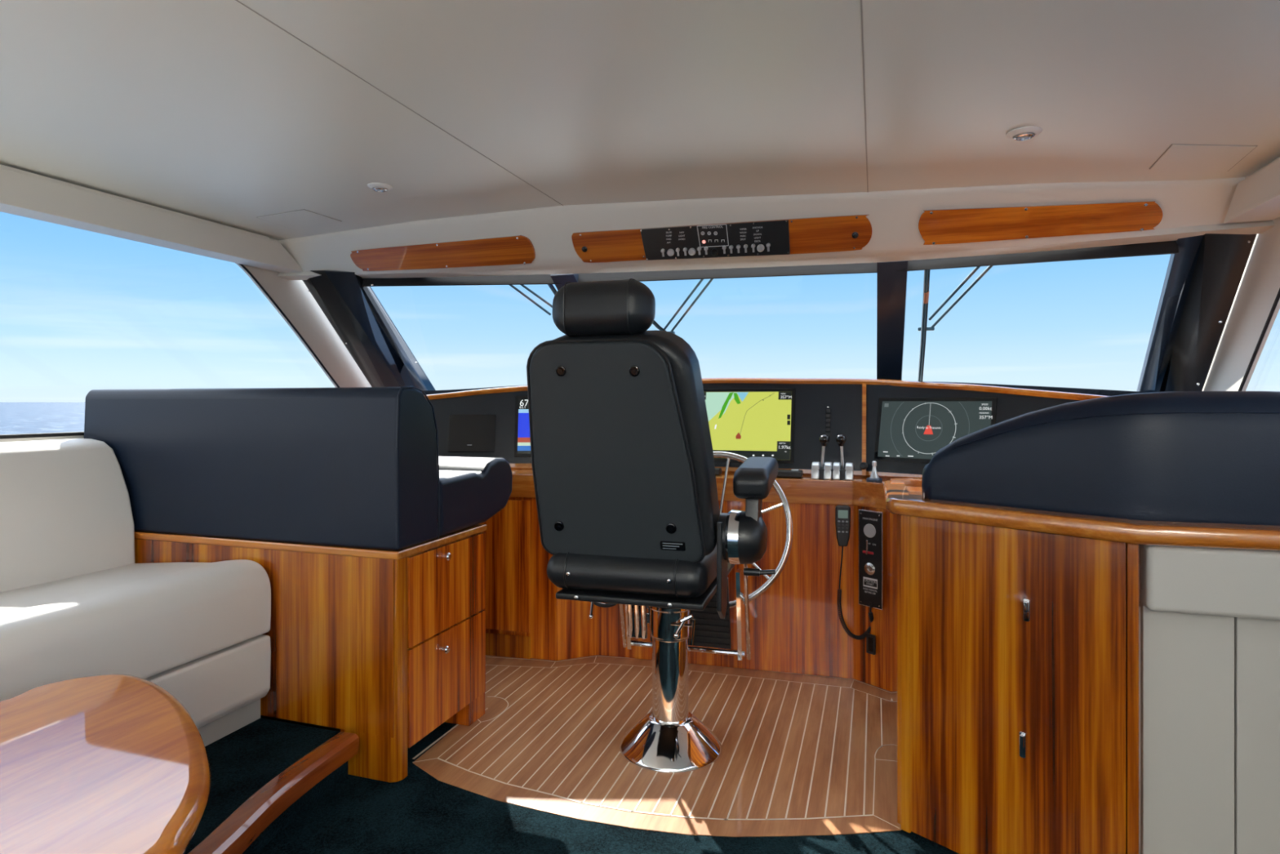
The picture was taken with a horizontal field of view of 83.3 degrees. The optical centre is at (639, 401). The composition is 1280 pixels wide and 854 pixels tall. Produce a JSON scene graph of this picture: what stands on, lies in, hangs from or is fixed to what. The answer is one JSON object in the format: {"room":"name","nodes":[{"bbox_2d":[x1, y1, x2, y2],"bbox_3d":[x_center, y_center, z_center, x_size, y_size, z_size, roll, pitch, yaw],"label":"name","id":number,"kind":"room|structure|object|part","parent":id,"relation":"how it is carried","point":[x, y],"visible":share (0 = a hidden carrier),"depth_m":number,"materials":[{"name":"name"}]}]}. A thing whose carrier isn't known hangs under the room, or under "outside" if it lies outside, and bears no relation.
{"room":"control cabin","nodes":[
{"label":"control cabin","id":0,"kind":"room"},
{"bbox_2d":[0,262,371,442],"bbox_3d":[-2.875,0.175,0.884,0.014,2.250,8.294,0,0,18],"label":"window frame","id":1,"kind":"structure","parent":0,"point":[293,297],"depth_m":4.01,"materials":[{"name":"white plastic"}]},
{"bbox_2d":[0,164,302,273],"bbox_3d":[-2.966,-0.759,0.421,0.200,0.161,7.159,0,0,18],"label":"trim","id":2,"kind":"structure","parent":1,"relation":"attached to","point":[24,193],"depth_m":2.91,"materials":[{"name":"white plastic"}]},
{"bbox_2d":[0,263,340,439],"bbox_3d":[-2.891,-0.292,0.823,0.042,0.883,7.669,0,0,18],"label":"window","id":3,"kind":"structure","parent":1,"relation":"in","point":[64,433],"depth_m":2.85,"materials":[{"name":"clear glass"}]},
{"bbox_2d":[182,717,347,853],"bbox_3d":[-2.280,1.177,-0.373,1.857,0.150,6.075,0,0,18],"label":"carpet","id":4,"kind":"structure","parent":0,"point":[242,762],"depth_m":2.21,"materials":[{"name":"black carpet"}]},
{"bbox_2d":[0,673,210,853],"bbox_3d":[-1.278,0.876,0.744,1.061,0.452,1.921,0,0,18],"label":"coffee table","id":5,"kind":"object","parent":4,"relation":"on","point":[110,763],"visible":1,"depth_m":1.27,"materials":[{"name":"brown wood"}]},
{"bbox_2d":[0,438,271,746],"bbox_3d":[-2.384,0.622,0.660,0.978,0.961,4.175,0,0,18],"label":"sofa","id":6,"kind":"object","parent":4,"relation":"on","point":[75,601],"visible":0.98,"depth_m":2.31,"materials":[{"name":"white leather"}]},
{"bbox_3d":[-2.679,0.446,0.757,0.358,0.609,4.175,0,0,18],"label":"backrest","id":7,"kind":"part","parent":6,"relation":"part of","materials":[{"name":"white leather"}]},
{"bbox_2d":[0,559,271,700],"bbox_3d":[-2.260,0.676,0.620,0.718,0.250,4.175,0,0,18],"label":"seat cushion","id":8,"kind":"object","parent":6,"relation":"on","point":[60,620],"depth_m":2.14,"materials":[{"name":"white leather"}]},
{"bbox_2d":[144,634,271,728],"bbox_3d":[-2.261,0.914,0.620,0.717,0.216,4.175,0,0,18],"label":"cushion","id":9,"kind":"object","parent":6,"relation":"on","point":[215,686],"depth_m":2.30,"materials":[{"name":"white leather"}]},
{"bbox_2d":[187,731,359,853],"bbox_3d":[-1.497,1.118,-0.629,0.378,0.064,6.080,0,0,13],"label":"trim","id":10,"kind":"structure","parent":4,"relation":"attached to","point":[243,825],"depth_m":2.01,"materials":[{"name":"brown wood"}]},
{"bbox_2d":[302,270,435,391],"bbox_3d":[-1.440,-0.330,4.248,0.533,0.784,1.154,0,0,18],"label":"pillar","id":11,"kind":"structure","parent":0,"point":[357,315],"depth_m":4.04,"materials":[{"name":"black plastic"}]},
{"bbox_2d":[550,273,578,290],"bbox_3d":[-0.230,-0.318,4.032,0.124,0.680,1.007,0,0,18],"label":"pillar","id":12,"kind":"structure","parent":0,"point":[572,277],"depth_m":3.58,"materials":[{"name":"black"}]},
{"bbox_2d":[257,722,959,853],"bbox_3d":[-0.946,1.271,-0.159,4.280,0.038,7.490,0,0,18],"label":"carpet","id":13,"kind":"object","parent":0,"point":[418,813],"visible":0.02,"depth_m":2.09,"materials":[{"name":"teal carpet"}]},
{"bbox_2d":[133,524,486,782],"bbox_3d":[-1.398,0.870,2.845,1.516,0.760,0.570,0,0,18],"label":"base cabinet","id":14,"kind":"object","parent":13,"relation":"on","point":[385,647],"visible":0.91,"depth_m":2.46,"materials":[{"name":"brown wood"}]},
{"bbox_3d":[-1.505,0.808,2.592,1.470,0.583,0.013,0,0,18],"label":"panel","id":15,"kind":"part","parent":14,"relation":"part of","materials":[{"name":"brown wood"}]},
{"bbox_2d":[84,386,512,550],"bbox_3d":[-1.356,0.217,2.951,1.450,0.541,0.800,0,0,18],"label":"seat","id":16,"kind":"object","parent":14,"relation":"on","point":[362,467],"visible":0.99,"depth_m":2.53,"materials":[{"name":"blue leather"}]},
{"bbox_2d":[436,456,512,536],"bbox_3d":[-1.318,0.360,3.066,1.450,0.256,0.557,0,0,18],"label":"seat cushion","id":17,"kind":"object","parent":16,"relation":"on","point":[470,491],"depth_m":2.82,"materials":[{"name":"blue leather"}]},
{"bbox_3d":[-1.409,0.503,2.848,1.492,0.027,0.570,0,0,18],"label":"moulding","id":18,"kind":"part","parent":14,"relation":"part of","materials":[{"name":"brown wood"}]},
{"bbox_3d":[-0.884,0.882,2.412,0.211,0.735,0.055,0,0,18],"label":"corner post","id":19,"kind":"part","parent":14,"relation":"part of","materials":[{"name":"brown wood"}]},
{"bbox_3d":[-0.699,0.889,2.586,0.026,0.028,0.028,0,0,18],"label":"knob","id":20,"kind":"part","parent":14,"relation":"part of","materials":[{"name":"silver metal"}]},
{"bbox_3d":[-0.701,0.995,2.646,0.016,0.326,0.496,0,0,18],"label":"drawer","id":21,"kind":"part","parent":14,"relation":"part of","materials":[{"name":"red wood"}]},
{"bbox_3d":[-0.701,0.673,2.646,0.016,0.303,0.496,0,0,18],"label":"drawer","id":22,"kind":"part","parent":14,"relation":"part of","materials":[{"name":"red wood"}]},
{"bbox_3d":[-0.695,0.557,2.596,0.026,0.028,0.028,0,0,18],"label":"knob","id":23,"kind":"part","parent":14,"relation":"part of","materials":[{"name":"silver metal"}]},
{"bbox_2d":[883,478,1279,853],"bbox_3d":[1.416,0.761,2.230,1.254,0.978,1.281,0,0,18],"label":"base cabinet","id":24,"kind":"object","parent":13,"relation":"on","point":[1015,632],"visible":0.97,"depth_m":1.86,"materials":[{"name":"brown wood"}]},
{"bbox_2d":[889,478,922,497],"bbox_3d":[1.403,0.296,2.184,1.210,0.048,1.077,0,0,18],"label":"countertop","id":25,"kind":"structure","parent":24,"relation":"on","point":[913,486],"depth_m":2.51,"materials":[{"name":"brown wood"}]},
{"bbox_2d":[921,391,1279,525],"bbox_3d":[1.239,0.133,1.901,0.941,0.319,0.308,0,0,36],"label":"seatback","id":26,"kind":"object","parent":25,"relation":"on","point":[1184,456],"visible":0.96,"depth_m":1.75,"materials":[{"name":"blue leather"}]},
{"bbox_3d":[0.964,0.783,1.888,0.016,0.914,0.533,0,0,-42],"label":"door","id":27,"kind":"part","parent":24,"relation":"part of","materials":[{"name":"brown wood"}]},
{"bbox_3d":[0.979,0.869,1.846,0.009,0.033,0.011,0,0,-42],"label":"latch lever","id":28,"kind":"part","parent":24,"relation":"part of","materials":[{"name":"silver metal"}]},
{"bbox_3d":[0.985,0.523,1.839,0.009,0.029,0.011,0,0,-42],"label":"latch lever","id":29,"kind":"part","parent":24,"relation":"part of","materials":[{"name":"silver metal"}]},
{"bbox_3d":[1.213,0.306,1.901,0.452,0.050,1.468,0,0,-41],"label":"moulding","id":30,"kind":"part","parent":24,"relation":"part of","materials":[{"name":"brown wood"}]},
{"bbox_2d":[1140,545,1279,853],"bbox_3d":[1.516,0.791,1.601,0.691,0.918,0.095,0,0,18],"label":"settee","id":31,"kind":"object","parent":13,"relation":"on","point":[1210,618],"visible":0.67,"depth_m":1.65,"materials":[{"name":"beige leather"}]},
{"bbox_3d":[1.282,0.863,1.698,0.180,0.775,0.055,0,0,18],"label":"panel","id":32,"kind":"part","parent":31,"relation":"part of","materials":[{"name":"grey plastic"}]},
{"bbox_3d":[1.611,0.863,1.591,0.505,0.775,0.055,0,0,18],"label":"panel","id":33,"kind":"part","parent":31,"relation":"part of","materials":[{"name":"beige leather"}]},
{"bbox_2d":[0,0,1279,239],"bbox_3d":[-0.855,-0.835,-0.362,4.700,0.194,7.180,0,0,18],"label":"ceiling","id":34,"kind":"structure","parent":0,"point":[233,113],"depth_m":1.98,"materials":[{"name":"white paint"}]},
{"bbox_2d":[257,208,341,229],"bbox_3d":[-1.580,-0.843,3.332,0.294,0.020,0.234,0,0,18],"label":"access panel","id":35,"kind":"object","parent":34,"relation":"attached to","point":[299,219],"visible":1,"depth_m":3.32,"materials":[{"name":"white"}]},
{"bbox_2d":[367,182,392,191],"bbox_3d":[-1.051,-0.863,2.911,0.096,0.018,0.096,0,0,18],"label":"recessed light","id":36,"kind":"object","parent":34,"relation":"in","point":[378,187],"visible":1,"depth_m":2.89,"materials":[{"name":"white paint"}]},
{"bbox_2d":[1005,126,1042,141],"bbox_3d":[1.143,-0.794,2.143,0.096,0.018,0.096,0,0,18],"label":"recessed light","id":37,"kind":"object","parent":34,"relation":"in","point":[1024,133],"visible":1,"depth_m":2.12,"materials":[{"name":"white paint"}]},
{"bbox_2d":[1148,143,1257,171],"bbox_3d":[1.758,-0.763,2.256,0.251,0.022,0.288,0,0,18],"label":"access panel","id":38,"kind":"object","parent":34,"relation":"attached to","point":[1184,157],"visible":1,"depth_m":2.24,"materials":[{"name":"white"}]},
{"bbox_2d":[412,654,901,836],"bbox_3d":[-0.014,1.264,2.857,2.000,0.031,1.432,0,0,18],"label":"floor","id":39,"kind":"structure","parent":0,"point":[802,754],"depth_m":2.56,"materials":[{"name":"brown wood"}]},
{"bbox_2d":[526,278,777,773],"bbox_3d":[0.129,0.450,2.461,0.712,1.599,0.997,0,0,16],"label":"chair","id":40,"kind":"object","parent":39,"relation":"on","point":[622,453],"visible":1,"depth_m":2.10,"materials":[{"name":"black leather"}]},
{"bbox_3d":[-0.160,0.682,2.376,0.019,0.066,0.016,0,0,16],"label":"adjuster lever","id":41,"kind":"part","parent":40,"relation":"part of","materials":[{"name":"silver metal"}]},
{"bbox_3d":[-0.042,0.124,2.168,0.540,0.668,0.289,0,0,16],"label":"backrest","id":42,"kind":"part","parent":40,"relation":"part of","materials":[{"name":"black leather"}]},
{"bbox_3d":[0.029,0.523,2.436,0.500,0.117,0.600,0,0,16],"label":"seat","id":43,"kind":"part","parent":40,"relation":"part of","materials":[{"name":"black leather"}]},
{"bbox_3d":[0.051,0.666,2.440,0.460,0.168,0.640,0,0,16],"label":"seat frame","id":44,"kind":"part","parent":40,"relation":"part of","materials":[{"name":"black plastic"}]},
{"bbox_3d":[0.151,0.805,2.525,0.086,0.091,0.013,0,0,16],"label":"height lever","id":45,"kind":"part","parent":40,"relation":"part of","materials":[{"name":"silver metal"}]},
{"bbox_3d":[0.128,0.662,2.126,0.059,0.075,0.016,0,0,16],"label":"adjuster lever","id":46,"kind":"part","parent":40,"relation":"part of","materials":[{"name":"silver metal"}]},
{"bbox_3d":[0.342,0.325,2.163,0.040,0.150,0.127,0,0,16],"label":"arm post","id":47,"kind":"part","parent":40,"relation":"part of","materials":[{"name":"black plastic"}]},
{"bbox_3d":[0.362,0.231,2.233,0.104,0.103,0.338,0,0,16],"label":"armrest","id":48,"kind":"part","parent":40,"relation":"part of","materials":[{"name":"black leather"}]},
{"bbox_3d":[0.351,0.499,2.109,0.091,0.022,0.021,0,0,16],"label":"recline lever","id":49,"kind":"part","parent":40,"relation":"part of","materials":[{"name":"black plastic"}]},
{"bbox_2d":[420,377,1151,691],"bbox_3d":[0.371,0.562,3.713,3.900,1.372,1.170,0,0,18],"label":"console","id":50,"kind":"object","parent":39,"relation":"on","point":[796,627],"depth_m":3.38,"materials":[{"name":"red wood"}]},
{"bbox_2d":[447,414,495,452],"bbox_3d":[-0.891,0.166,3.818,0.244,0.197,0.052,0,0,-3],"label":"monitor","id":51,"kind":"object","parent":50,"relation":"attached to","point":[467,433],"visible":1,"depth_m":3.81,"materials":[{"name":"black"}]},
{"bbox_3d":[-0.883,0.120,3.840,1.296,0.410,0.119,0,0,-3],"label":"instrument panel","id":52,"kind":"part","parent":50,"relation":"part of","materials":[{"name":"black plastic"}]},
{"bbox_3d":[-0.787,0.800,3.560,0.525,0.640,0.004,0,0,15],"label":"locker door","id":53,"kind":"part","parent":50,"relation":"part of","materials":[{"name":"red wood"}]},
{"bbox_2d":[514,395,531,457],"bbox_3d":[-0.480,0.130,3.844,0.375,0.324,0.080,0,0,-3],"label":"display","id":54,"kind":"object","parent":50,"relation":"attached to","point":[522,429],"visible":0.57,"depth_m":3.83,"materials":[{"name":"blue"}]},
{"bbox_3d":[-0.179,0.854,3.742,2.835,0.788,0.798,0,0,18],"label":"panel","id":55,"kind":"part","parent":50,"relation":"part of","materials":[{"name":"red wood"}]},
{"bbox_2d":[509,463,922,479],"bbox_3d":[0.331,0.344,3.379,3.770,0.038,0.510,0,0,18],"label":"trim","id":56,"kind":"structure","parent":50,"relation":"attached to","point":[513,466],"depth_m":3.39,"materials":[{"name":"brown wood"}]},
{"bbox_2d":[715,467,721,475],"bbox_3d":[0.353,0.338,3.504,0.080,0.030,0.060,0,0,18],"label":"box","id":57,"kind":"object","parent":50,"relation":"on","point":[717,470],"visible":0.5,"depth_m":3.47,"materials":[{"name":"black plastic"}]},
{"bbox_2d":[703,388,795,463],"bbox_3d":[0.445,0.117,3.625,0.656,0.367,0.095,0,0,18],"label":"display","id":58,"kind":"object","parent":50,"relation":"on","point":[748,423],"visible":0.7,"depth_m":3.58,"materials":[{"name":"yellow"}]},
{"bbox_2d":[713,451,792,608],"bbox_3d":[0.322,0.532,3.037,0.494,0.638,0.495,0,0,-25],"label":"steering wheel","id":59,"kind":"object","parent":50,"relation":"attached to","point":[784,503],"visible":0.41,"depth_m":2.92,"materials":[{"name":"silver metal"}]},
{"bbox_3d":[0.358,-0.042,3.462,3.770,0.165,0.578,0,0,18],"label":"moulding","id":60,"kind":"part","parent":50,"relation":"part of","materials":[{"name":"brown wood"}]},
{"bbox_3d":[0.407,0.112,3.660,1.400,0.427,0.132,0,0,18],"label":"instrument panel","id":61,"kind":"part","parent":50,"relation":"part of","materials":[{"name":"black"}]},
{"bbox_2d":[776,469,803,477],"bbox_3d":[0.703,0.335,3.389,0.120,0.036,0.080,0,0,18],"label":"remote control","id":62,"kind":"object","parent":50,"relation":"on","point":[781,473],"visible":0.83,"depth_m":3.35,"materials":[{"name":"black plastic"}]},
{"bbox_3d":[0.910,0.096,3.480,0.022,0.147,0.043,0,0,18],"label":"switch strip","id":63,"kind":"part","parent":50,"relation":"part of","materials":[{"name":"black plastic"}]},
{"bbox_2d":[811,434,853,479],"bbox_3d":[0.881,0.251,3.298,0.182,0.208,0.144,0,0,18],"label":"throttle levers","id":64,"kind":"object","parent":50,"relation":"on","point":[828,470],"visible":1,"depth_m":3.26,"materials":[{"name":"silver metal"}]},
{"bbox_3d":[0.836,0.243,3.292,0.017,0.148,0.072,0,0,4],"label":"lever","id":65,"kind":"part","parent":64,"relation":"part of","materials":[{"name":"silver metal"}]},
{"bbox_3d":[0.835,0.174,3.262,0.047,0.052,0.047,0,0,18],"label":"knob","id":66,"kind":"part","parent":64,"relation":"part of","materials":[{"name":"black plastic"}]},
{"bbox_3d":[0.905,0.173,3.239,0.047,0.052,0.047,0,0,18],"label":"knob","id":67,"kind":"part","parent":64,"relation":"part of","materials":[{"name":"black plastic"}]},
{"bbox_3d":[0.917,0.242,3.266,0.014,0.150,0.072,0,0,22],"label":"lever","id":68,"kind":"part","parent":64,"relation":"part of","materials":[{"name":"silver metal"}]},
{"bbox_2d":[835,505,850,546],"bbox_3d":[0.906,0.553,3.215,0.064,0.180,0.033,0,0,15],"label":"handset","id":69,"kind":"object","parent":50,"relation":"attached to","point":[842,513],"visible":1,"depth_m":3.20,"materials":[{"name":"black plastic"}]},
{"bbox_2d":[836,546,873,639],"bbox_3d":[0.954,0.850,3.189,0.158,0.414,0.059,0,0,18],"label":"coiled cord","id":70,"kind":"object","parent":69,"relation":"hanging from","point":[870,613],"visible":1,"depth_m":3.21,"materials":[{"name":"black rubber"}]},
{"bbox_3d":[1.047,0.299,3.365,0.035,0.035,0.040,0,0,18],"label":"control knob","id":71,"kind":"part","parent":50,"relation":"part of","materials":[{"name":"black plastic"}]},
{"bbox_2d":[858,509,883,609],"bbox_3d":[1.005,0.689,3.152,0.022,0.423,0.118,0,0,-40],"label":"switch panel","id":72,"kind":"object","parent":50,"relation":"attached to","point":[870,522],"visible":1,"depth_m":3.15,"materials":[{"name":"black plastic"}]},
{"bbox_2d":[864,562,875,574],"bbox_3d":[1.006,0.731,3.151,0.011,0.052,0.052,0,0,-40],"label":"socket","id":73,"kind":"object","parent":72,"relation":"attached to","point":[869,567],"depth_m":3.15,"materials":[{"name":"silver metal"}]},
{"bbox_2d":[866,633,875,654],"bbox_3d":[1.012,1.062,3.155,0.009,0.085,0.043,0,0,-40],"label":"power socket","id":74,"kind":"object","parent":50,"relation":"attached to","point":[870,638],"visible":1,"depth_m":3.15,"materials":[{"name":"black plastic"}]},
{"bbox_2d":[866,461,882,482],"bbox_3d":[1.040,0.308,3.195,0.068,0.090,0.068,0,0,18],"label":"joystick","id":75,"kind":"object","parent":50,"relation":"on","point":[873,477],"visible":1,"depth_m":3.18,"materials":[{"name":"silver metal"}]},
{"bbox_2d":[874,397,997,462],"bbox_3d":[1.308,0.127,3.216,0.514,0.293,0.072,0,0,40],"label":"display","id":76,"kind":"object","parent":50,"relation":"attached to","point":[909,429],"visible":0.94,"depth_m":3.23,"materials":[{"name":"black"}]},
{"bbox_3d":[1.561,0.117,3.019,1.342,0.415,0.119,0,0,41],"label":"instrument panel","id":77,"kind":"part","parent":50,"relation":"part of","materials":[{"name":"black"}]},
{"bbox_3d":[0.505,-0.329,3.799,1.540,0.571,0.864,0,0,18],"label":"window","id":78,"kind":"structure","parent":50,"relation":"on","visible":0},
{"bbox_2d":[652,279,713,333],"bbox_3d":[0.189,-0.498,3.763,0.183,0.259,0.491,0,0,-24],"label":"windscreen wiper","id":79,"kind":"object","parent":78,"relation":"attached to","point":[655,323],"visible":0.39,"depth_m":3.80,"materials":[{"name":"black metal"}]},
{"bbox_3d":[0.094,-0.412,3.905,0.131,0.086,0.024,0,0,-43],"label":"blade","id":80,"kind":"part","parent":79,"relation":"part of","materials":[{"name":"black metal"}]},
{"bbox_3d":[0.226,-0.510,3.780,0.013,0.236,0.432,0,0,-26],"label":"arm","id":81,"kind":"part","parent":79,"relation":"part of","materials":[{"name":"black metal"}]},
{"bbox_3d":[0.267,-0.500,3.781,0.013,0.250,0.461,0,0,-26],"label":"arm","id":82,"kind":"part","parent":79,"relation":"part of","materials":[{"name":"black metal"}]},
{"bbox_2d":[361,240,1178,286],"bbox_3d":[0.291,-0.606,3.308,3.618,0.119,0.228,0,0,18],"label":"trim","id":83,"kind":"structure","parent":0,"point":[1169,246],"depth_m":3.25,"materials":[{"name":"black rubber"}]},
{"bbox_2d":[876,260,907,380],"bbox_3d":[1.234,-0.306,3.554,0.124,0.652,1.008,0,0,18],"label":"pillar","id":84,"kind":"structure","parent":0,"point":[891,283],"depth_m":3.38,"materials":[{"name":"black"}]},
{"bbox_2d":[1137,233,1256,392],"bbox_3d":[2.232,-0.282,3.067,0.241,0.740,1.118,0,0,18],"label":"pillar","id":85,"kind":"structure","parent":0,"point":[1202,282],"depth_m":2.81,"materials":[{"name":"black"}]},
{"bbox_2d":[1202,216,1279,391],"bbox_3d":[1.181,0.175,-0.592,0.014,2.250,8.008,0,0,18],"label":"pillar","id":86,"kind":"structure","parent":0,"point":[1259,286],"depth_m":2.63,"materials":[{"name":"white paint"}]},
{"bbox_2d":[571,214,871,262],"bbox_3d":[0.313,-0.692,3.090,1.301,0.154,0.088,0,0,18],"label":"control panel","id":87,"kind":"object","parent":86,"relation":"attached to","point":[841,233],"visible":1,"depth_m":3.05,"materials":[{"name":"brown wood"}]},
{"bbox_2d":[640,219,790,260],"bbox_3d":[0.315,-0.687,3.083,0.640,0.145,0.077,0,0,18],"label":"switch plate","id":88,"kind":"object","parent":87,"relation":"attached to","point":[761,237],"depth_m":3.07,"materials":[{"name":"black plastic"}]},
{"bbox_2d":[277,177,1275,279],"bbox_3d":[0.223,-0.760,3.162,4.500,0.343,0.331,0,0,18],"label":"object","id":89,"kind":"structure","parent":86,"relation":"attached to","point":[1189,208],"depth_m":2.99,"materials":[{"name":"white plastic"}]},
{"bbox_2d":[350,235,535,271],"bbox_3d":[-0.973,-0.712,3.505,1.003,0.128,0.077,0,0,17],"label":"panel","id":90,"kind":"object","parent":89,"relation":"attached to","point":[512,250],"visible":1,"depth_m":3.48,"materials":[{"name":"brown wood"}]},
{"bbox_2d":[918,200,1162,244],"bbox_3d":[1.474,-0.679,2.692,0.809,0.126,0.088,0,0,20],"label":"panel","id":91,"kind":"object","parent":89,"relation":"attached to","point":[963,225],"visible":1,"depth_m":2.69,"materials":[{"name":"brown wood"}]},
{"bbox_2d":[1223,156,1279,222],"bbox_3d":[1.053,-0.710,-0.922,0.306,0.200,7.100,0,0,18],"label":"trim","id":92,"kind":"structure","parent":86,"relation":"attached to","point":[1256,197],"depth_m":2.29,"materials":[{"name":"white plastic"}]},
{"bbox_2d":[1238,288,1279,391],"bbox_3d":[1.162,-0.275,-0.657,0.035,0.850,7.372,0,0,18],"label":"window","id":93,"kind":"structure","parent":86,"relation":"in","point":[1277,297],"depth_m":2.54,"materials":[{"name":"clear glass"}]},
{"label":"outside","id":94,"kind":"structure","parent":0,"visible":0},
{"bbox_2d":[0,402,84,434],"bbox_3d":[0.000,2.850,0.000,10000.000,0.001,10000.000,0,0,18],"label":"sea","id":95,"kind":"structure","parent":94,"point":[15,418],"depth_m":129.79,"materials":[{"name":"liquid"}]},
{"bbox_3d":[-0.832,-0.335,4.135,1.211,0.584,1.054,0,0,18],"label":"window","id":96,"kind":"structure","parent":0,"visible":0},
{"bbox_2d":[509,284,556,315],"bbox_3d":[-0.543,-0.563,3.902,0.273,0.160,0.293,0,0,18],"label":"windscreen wiper","id":97,"kind":"object","parent":96,"relation":"attached to","point":[552,287],"visible":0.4,"depth_m":3.89,"materials":[{"name":"black metal"}]},
{"bbox_3d":[-0.547,-0.567,3.913,0.013,0.147,0.294,0,0,44],"label":"arm","id":98,"kind":"part","parent":97,"relation":"part of","materials":[{"name":"black metal"}]},
{"bbox_3d":[-0.457,-0.590,3.797,0.020,0.107,0.148,0,0,25],"label":"blade","id":99,"kind":"part","parent":97,"relation":"part of","materials":[{"name":"black metal"}]},
{"bbox_3d":[1.734,-0.316,3.297,1.111,0.545,1.054,0,0,18],"label":"window","id":100,"kind":"structure","parent":0,"visible":0},
{"bbox_2d":[917,265,993,381],"bbox_3d":[1.500,-0.353,3.483,0.288,0.514,0.803,0,0,18],"label":"windscreen wiper","id":101,"kind":"object","parent":100,"relation":"attached to","point":[923,329],"visible":0.87,"depth_m":3.38,"materials":[{"name":"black metal"}]},
{"bbox_3d":[1.384,-0.353,3.521,0.022,0.514,0.803,0,0,19],"label":"blade","id":102,"kind":"part","parent":101,"relation":"part of","materials":[{"name":"black metal"}]},
{"bbox_3d":[1.442,-0.498,3.308,0.013,0.210,0.377,0,0,-12],"label":"arm","id":103,"kind":"part","parent":101,"relation":"part of","materials":[{"name":"black metal"}]},
{"bbox_3d":[1.478,-0.480,3.321,0.013,0.240,0.441,0,0,-12],"label":"arm","id":104,"kind":"part","parent":101,"relation":"part of","materials":[{"name":"black metal"}]}
]}

